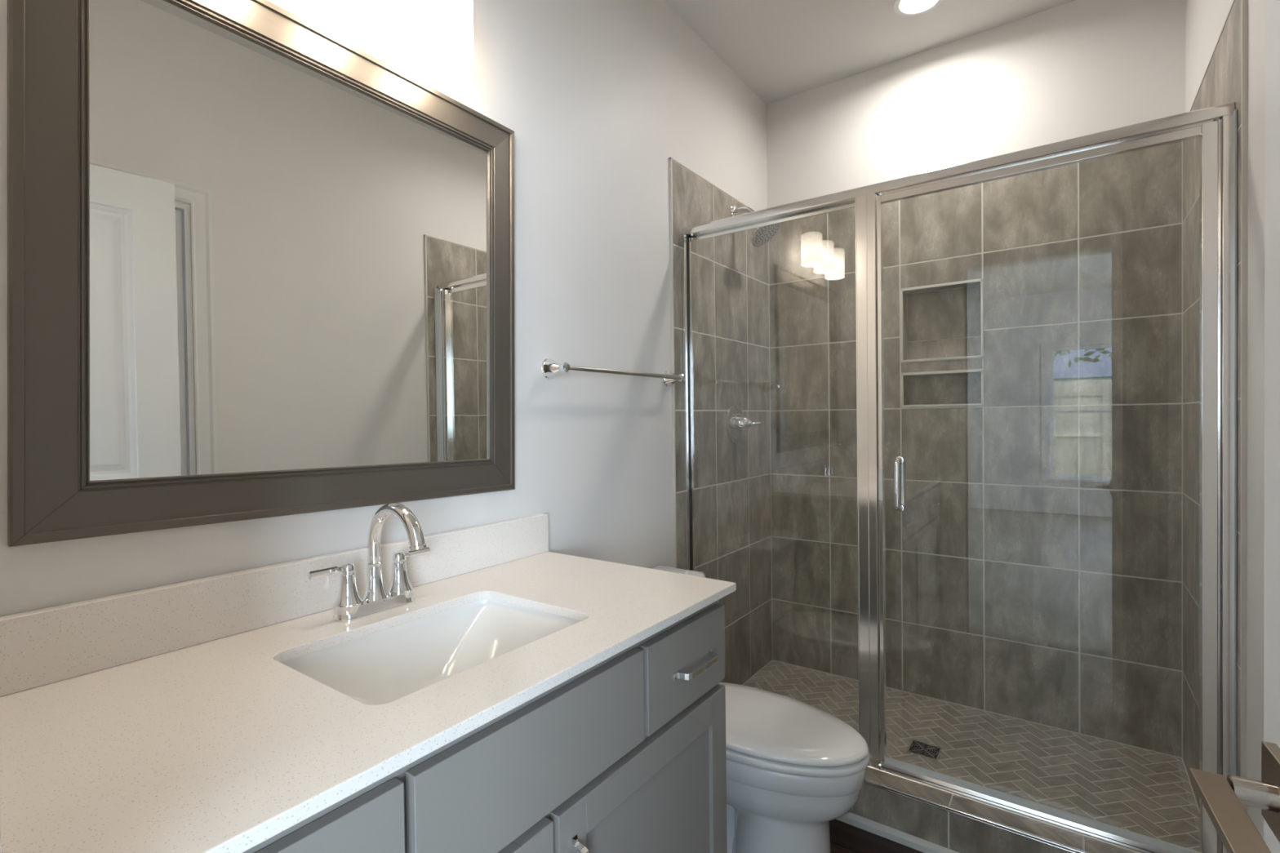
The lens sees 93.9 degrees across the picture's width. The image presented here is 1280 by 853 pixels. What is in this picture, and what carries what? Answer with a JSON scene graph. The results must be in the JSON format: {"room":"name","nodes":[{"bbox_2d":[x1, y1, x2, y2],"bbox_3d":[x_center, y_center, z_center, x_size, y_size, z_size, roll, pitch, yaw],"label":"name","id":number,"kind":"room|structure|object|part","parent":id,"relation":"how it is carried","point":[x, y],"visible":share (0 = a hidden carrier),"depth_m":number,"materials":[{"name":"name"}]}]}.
{"room":"bathroom","nodes":[
{"label":"bathroom","id":0,"kind":"room"},
{"bbox_2d":[0,0,772,684],"bbox_3d":[-0.175,-0.141,1.908,0.130,2.808,3.040,0,1,36],"label":"wall","id":1,"kind":"structure","parent":0,"point":[631,132],"depth_m":1.89,"materials":[{"name":"paint"}]},
{"bbox_2d":[7,0,515,546],"bbox_3d":[-0.604,-0.306,1.202,0.019,0.944,0.924,0,0,36],"label":"wall mirror","id":2,"kind":"object","parent":1,"relation":"attached to","point":[260,265],"visible":1,"depth_m":1.05,"materials":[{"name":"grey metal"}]},
{"bbox_2d":[89,0,488,480],"bbox_3d":[-0.607,-0.306,1.205,0.006,0.783,0.764,0,0,36],"label":"mirror glass","id":3,"kind":"object","parent":2,"relation":"attached to","point":[289,252],"depth_m":1.10,"materials":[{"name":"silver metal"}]},
{"bbox_2d":[0,513,548,697],"bbox_3d":[-0.596,0.305,1.204,0.026,0.104,1.139,0,1,36],"label":"backsplash","id":4,"kind":"structure","parent":1,"relation":"attached to","point":[38,647],"depth_m":1.00,"materials":[{"name":"white stone"}]},
{"bbox_2d":[333,0,473,71],"bbox_3d":[-0.550,-0.930,1.167,0.150,0.245,0.488,0,1,36],"label":"vanity light","id":5,"kind":"object","parent":1,"relation":"attached to","point":[446,25],"visible":1,"depth_m":1.26,"materials":[{"name":"white glass"}]},
{"bbox_3d":[-0.532,-0.886,1.155,0.108,0.158,0.108,0,1,36],"label":"lamp shade","id":6,"kind":"part","parent":5,"relation":"part of","materials":[{"name":"white glass"}]},
{"bbox_3d":[-0.421,-0.890,1.310,0.108,0.158,0.108,0,1,36],"label":"lamp shade","id":7,"kind":"part","parent":5,"relation":"part of","materials":[{"name":"white glass"}]},
{"bbox_2d":[541,358,685,386],"bbox_3d":[-0.049,-0.170,1.924,0.074,0.060,0.675,0,1,36],"label":"towel bar","id":8,"kind":"object","parent":1,"relation":"attached to","point":[550,368],"visible":1,"depth_m":1.77,"materials":[{"name":"silver metal"}]},
{"bbox_3d":[-0.229,-0.164,1.675,0.074,0.060,0.060,0,1,36],"label":"post","id":9,"kind":"part","parent":8,"relation":"part of","materials":[{"name":"silver metal"}]},
{"bbox_3d":[0.130,-0.175,2.174,0.074,0.060,0.060,0,1,36],"label":"post","id":10,"kind":"part","parent":8,"relation":"part of","materials":[{"name":"silver metal"}]},
{"bbox_3d":[0.380,0.113,2.577,0.010,2.228,0.878,0,1,36],"label":"tile edge trim","id":11,"kind":"part","parent":1,"relation":"part of","materials":[{"name":"grey tile"}]},
{"bbox_2d":[725,404,760,443],"bbox_3d":[0.464,-0.012,2.585,0.118,0.168,0.168,0,1,36],"label":"shower valve","id":12,"kind":"object","parent":1,"relation":"attached to","point":[736,423],"visible":1,"depth_m":2.58,"materials":[{"name":"silver metal"}]},
{"bbox_3d":[0.481,-0.012,2.575,0.079,0.020,0.020,0,1,33],"label":"lever","id":13,"kind":"part","parent":12,"relation":"part of","materials":[{"name":"silver metal"}]},
{"bbox_2d":[730,204,780,246],"bbox_3d":[0.494,-0.871,2.553,0.209,0.198,0.151,0,1,36],"label":"showerhead","id":14,"kind":"object","parent":1,"relation":"attached to","point":[760,236],"visible":0.8,"depth_m":2.54,"materials":[{"name":"silver metal"}]},
{"bbox_3d":[0.462,-0.902,2.575,0.122,0.094,0.021,0,1,36],"label":"arm","id":15,"kind":"part","parent":14,"relation":"part of","materials":[{"name":"silver metal"}]},
{"bbox_2d":[663,0,1075,104],"bbox_3d":[0.470,-1.596,1.413,1.761,0.100,3.035,0,1,36],"label":"ceiling","id":16,"kind":"structure","parent":0,"point":[780,49],"depth_m":2.37,"materials":[{"name":"white paint"}]},
{"bbox_2d":[893,0,942,16],"bbox_3d":[1.023,-1.560,2.190,0.176,0.006,0.176,0,1,36],"label":"recessed light","id":17,"kind":"object","parent":16,"relation":"in","point":[901,7],"visible":1,"depth_m":2.22,"materials":[{"name":"white paint"}]},
{"bbox_2d":[829,819,923,852],"bbox_3d":[0.506,1.266,1.453,1.761,0.050,3.035,0,1,36],"label":"floor","id":18,"kind":"structure","parent":0,"point":[845,837],"depth_m":1.78,"materials":[{"name":"brown wood"}]},
{"bbox_2d":[242,600,727,852],"bbox_3d":[-0.352,0.816,1.042,0.610,0.882,1.098,0,1,36],"label":"vanity cabinet","id":19,"kind":"object","parent":18,"relation":"on","point":[626,753],"visible":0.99,"depth_m":0.94,"materials":[{"name":"paint"}]},
{"bbox_3d":[-0.369,0.493,0.565,0.019,0.163,0.315,0,1,36],"label":"drawer","id":20,"kind":"part","parent":19,"relation":"part of","materials":[{"name":"paint"}]},
{"bbox_2d":[0,513,736,852],"bbox_3d":[-0.363,0.314,1.036,0.600,0.122,1.139,0,1,36],"label":"countertop","id":21,"kind":"structure","parent":19,"relation":"on","point":[167,718],"depth_m":0.82,"materials":[{"name":"white stone"}]},
{"bbox_2d":[307,502,431,622],"bbox_3d":[-0.491,0.249,1.165,0.210,0.213,0.204,-1,1,-1],"label":"faucet","id":22,"kind":"object","parent":21,"relation":"on","point":[348,606],"visible":1,"depth_m":1.14,"materials":[{"name":"silver metal"}]},
{"bbox_3d":[-0.570,0.266,1.092,0.016,0.016,0.066,0,1,36],"label":"lever","id":23,"kind":"part","parent":22,"relation":"part of","materials":[{"name":"silver metal"}]},
{"bbox_3d":[-0.548,0.301,1.123,0.052,0.090,0.052,0,1,36],"label":"handle post","id":24,"kind":"part","parent":22,"relation":"part of","materials":[{"name":"silver metal"}]},
{"bbox_3d":[-0.516,0.345,1.166,0.059,0.024,0.158,0,1,36],"label":"plate","id":25,"kind":"part","parent":22,"relation":"part of","materials":[{"name":"silver metal"}]},
{"bbox_3d":[-0.517,0.301,1.165,0.053,0.074,0.053,0,1,36],"label":"spout","id":26,"kind":"part","parent":22,"relation":"part of","materials":[{"name":"silver metal"}]},
{"bbox_3d":[-0.459,0.205,1.122,0.168,0.124,0.028,0,1,36],"label":"spout","id":27,"kind":"part","parent":22,"relation":"part of","materials":[{"name":"silver metal"}]},
{"bbox_3d":[-0.486,0.299,1.208,0.052,0.090,0.052,0,1,36],"label":"handle post","id":28,"kind":"part","parent":22,"relation":"part of","materials":[{"name":"silver metal"}]},
{"bbox_3d":[-0.465,0.263,1.238,0.016,0.016,0.066,0,1,36],"label":"lever","id":29,"kind":"part","parent":22,"relation":"part of","materials":[{"name":"silver metal"}]},
{"bbox_2d":[280,599,580,705],"bbox_3d":[-0.335,0.446,1.030,0.347,0.143,0.473,0,1,36],"label":"sink","id":30,"kind":"object","parent":21,"relation":"in","point":[385,666],"visible":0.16,"depth_m":1.15,"materials":[{"name":"white ceramic"}]},
{"bbox_3d":[-0.294,0.873,0.668,0.019,0.569,0.555,0,1,36],"label":"door","id":31,"kind":"part","parent":19,"relation":"part of","materials":[{"name":"paint"}]},
{"bbox_3d":[-0.089,0.703,0.911,0.030,0.151,0.012,0,1,36],"label":"pull handle","id":32,"kind":"part","parent":19,"relation":"part of","materials":[{"name":"silver metal"}]},
{"bbox_3d":[0.030,0.862,1.118,0.019,0.569,0.531,0,1,36],"label":"door","id":33,"kind":"part","parent":19,"relation":"part of","materials":[{"name":"paint"}]},
{"bbox_3d":[0.027,0.862,1.120,0.008,0.453,0.415,0,1,36],"label":"door panel","id":34,"kind":"part","parent":19,"relation":"part of","materials":[{"name":"paint"}]},
{"bbox_3d":[0.094,0.478,1.208,0.019,0.163,0.296,0,1,36],"label":"drawer","id":35,"kind":"part","parent":19,"relation":"part of","materials":[{"name":"paint"}]},
{"bbox_3d":[0.120,0.480,1.202,0.030,0.012,0.151,0,1,36],"label":"pull handle","id":36,"kind":"part","parent":19,"relation":"part of","materials":[{"name":"silver metal"}]},
{"bbox_2d":[650,564,870,852],"bbox_3d":[0.263,0.866,1.736,0.776,0.749,0.442,0,1,36],"label":"toilet","id":37,"kind":"object","parent":18,"relation":"on","point":[794,767],"visible":0.48,"depth_m":1.54,"materials":[{"name":"white ceramic"}]},
{"bbox_3d":[0.031,0.511,1.895,0.215,0.038,0.442,0,1,36],"label":"tank lid","id":38,"kind":"part","parent":37,"relation":"part of","materials":[{"name":"white ceramic"}]},
{"bbox_3d":[0.341,0.824,1.679,0.576,0.023,0.343,0,1,36],"label":"lid","id":39,"kind":"part","parent":37,"relation":"part of","materials":[{"name":"white ceramic"}]},
{"bbox_3d":[0.323,1.052,1.697,0.613,0.376,0.338,0,1,36],"label":"bowl","id":40,"kind":"part","parent":37,"relation":"part of","materials":[{"name":"white ceramic"}]},
{"bbox_3d":[0.348,0.850,1.675,0.566,0.020,0.345,0,1,36],"label":"seat","id":41,"kind":"part","parent":37,"relation":"part of","materials":[{"name":"white plastic"}]},
{"bbox_2d":[849,769,1123,852],"bbox_3d":[0.788,1.157,1.846,1.503,0.150,0.132,0,1,36],"label":"shower curb","id":42,"kind":"object","parent":18,"relation":"on","point":[950,823],"visible":0.26,"depth_m":1.70,"materials":[{"name":"grey tile"}]},
{"bbox_2d":[681,101,1236,852],"bbox_3d":[0.794,0.161,1.857,1.502,1.842,0.095,0,1,36],"label":"shower door frame","id":43,"kind":"structure","parent":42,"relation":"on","point":[1215,126],"depth_m":1.58,"materials":[{"name":"silver metal"}]},
{"bbox_3d":[0.729,0.178,1.904,0.061,1.810,0.048,0,1,36],"label":"post","id":44,"kind":"part","parent":43,"relation":"part of","materials":[{"name":"silver metal"}]},
{"bbox_3d":[0.752,0.180,1.870,0.012,0.101,0.003,0,1,36],"label":"catch plate","id":45,"kind":"part","parent":43,"relation":"part of","materials":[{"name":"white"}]},
{"bbox_3d":[0.790,0.178,1.830,0.024,0.172,0.044,0,1,36],"label":"pull handle","id":46,"kind":"part","parent":43,"relation":"part of","materials":[{"name":"silver metal"}]},
{"bbox_3d":[0.820,0.177,1.871,0.024,0.172,0.044,0,1,36],"label":"pull handle","id":47,"kind":"part","parent":43,"relation":"part of","materials":[{"name":"silver metal"}]},
{"bbox_3d":[0.801,1.075,1.863,1.502,0.016,0.062,0,1,36],"label":"sill","id":48,"kind":"part","parent":43,"relation":"part of","materials":[{"name":"silver metal"}]},
{"bbox_3d":[1.075,1.062,1.666,0.772,0.006,0.008,0,1,36],"label":"drip rail","id":49,"kind":"part","parent":43,"relation":"part of","materials":[{"name":"silver metal"}]},
{"bbox_3d":[1.067,0.169,1.657,0.772,1.778,0.033,0,1,36],"label":"door frame","id":50,"kind":"part","parent":43,"relation":"part of","materials":[{"name":"silver metal"}]},
{"bbox_3d":[1.379,0.171,1.425,0.006,1.790,0.006,0,1,36],"label":"hinge rod","id":51,"kind":"part","parent":43,"relation":"part of","materials":[{"name":"silver metal"}]},
{"bbox_2d":[835,812,959,852],"bbox_3d":[0.749,1.218,1.790,1.521,0.031,0.011,0,1,36],"label":"trim","id":52,"kind":"structure","parent":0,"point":[897,836],"depth_m":1.78,"materials":[{"name":"white paint"}]},
{"bbox_2d":[742,660,1199,852],"bbox_3d":[1.045,1.194,2.203,1.505,0.080,0.745,0,1,36],"label":"floor","id":53,"kind":"structure","parent":0,"point":[1147,793],"depth_m":2.08,"materials":[{"name":"tile"}]},
{"bbox_2d":[906,739,942,760],"bbox_3d":[1.015,1.154,2.134,0.098,0.005,0.096,0,1,36],"label":"shower drain","id":54,"kind":"object","parent":53,"relation":"on","point":[926,750],"visible":1,"depth_m":2.13,"materials":[{"name":"silver metal"}]},
{"bbox_2d":[766,0,1185,765],"bbox_3d":[1.309,-0.169,2.574,1.521,2.808,0.223,0,1,36],"label":"wall","id":55,"kind":"structure","parent":0,"point":[1033,322],"depth_m":2.36,"materials":[{"name":"tile"}]},
{"bbox_3d":[1.246,-0.432,2.481,0.309,0.312,0.007,0,1,36],"label":"niche trim","id":56,"kind":"part","parent":55,"relation":"part of","materials":[{"name":"white tile"}]},
{"bbox_3d":[1.250,-0.156,2.484,0.309,0.144,0.007,0,1,36],"label":"niche trim","id":57,"kind":"part","parent":55,"relation":"part of","materials":[{"name":"white tile"}]},
{"bbox_2d":[1182,0,1265,839],"bbox_3d":[1.149,-0.144,0.955,0.130,2.808,3.040,0,1,36],"label":"wall","id":58,"kind":"structure","parent":0,"point":[1225,39],"depth_m":1.36,"materials":[{"name":"tile"}]},
{"bbox_3d":[1.608,0.110,1.694,0.010,2.228,0.878,0,1,36],"label":"tile edge trim","id":59,"kind":"part","parent":58,"relation":"part of","materials":[{"name":"grey metal"}]},
{"bbox_3d":[-0.364,-0.115,0.248,1.521,2.808,0.115,0,1,36],"label":"wall","id":60,"kind":"structure","parent":0,"visible":0},
{"bbox_2d":[0,818,1,852],"bbox_3d":[-0.124,0.185,0.082,0.814,2.166,0.151,0,1,36],"label":"trim","id":61,"kind":"structure","parent":60,"relation":"attached to","point":[0,819],"depth_m":0.34,"materials":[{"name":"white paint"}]},
{"bbox_2d":[1189,0,1279,852],"bbox_3d":[0.391,0.203,0.222,0.158,2.090,0.712,0,1,31],"label":"door","id":62,"kind":"structure","parent":60,"relation":"in","point":[1222,798],"depth_m":0.51,"materials":[{"name":"white paint"}]},
{"bbox_3d":[0.526,0.305,0.489,0.009,0.065,0.065,0,1,31],"label":"lever","id":63,"kind":"part","parent":62,"relation":"part of","materials":[{"name":"silver metal"}]}
]}

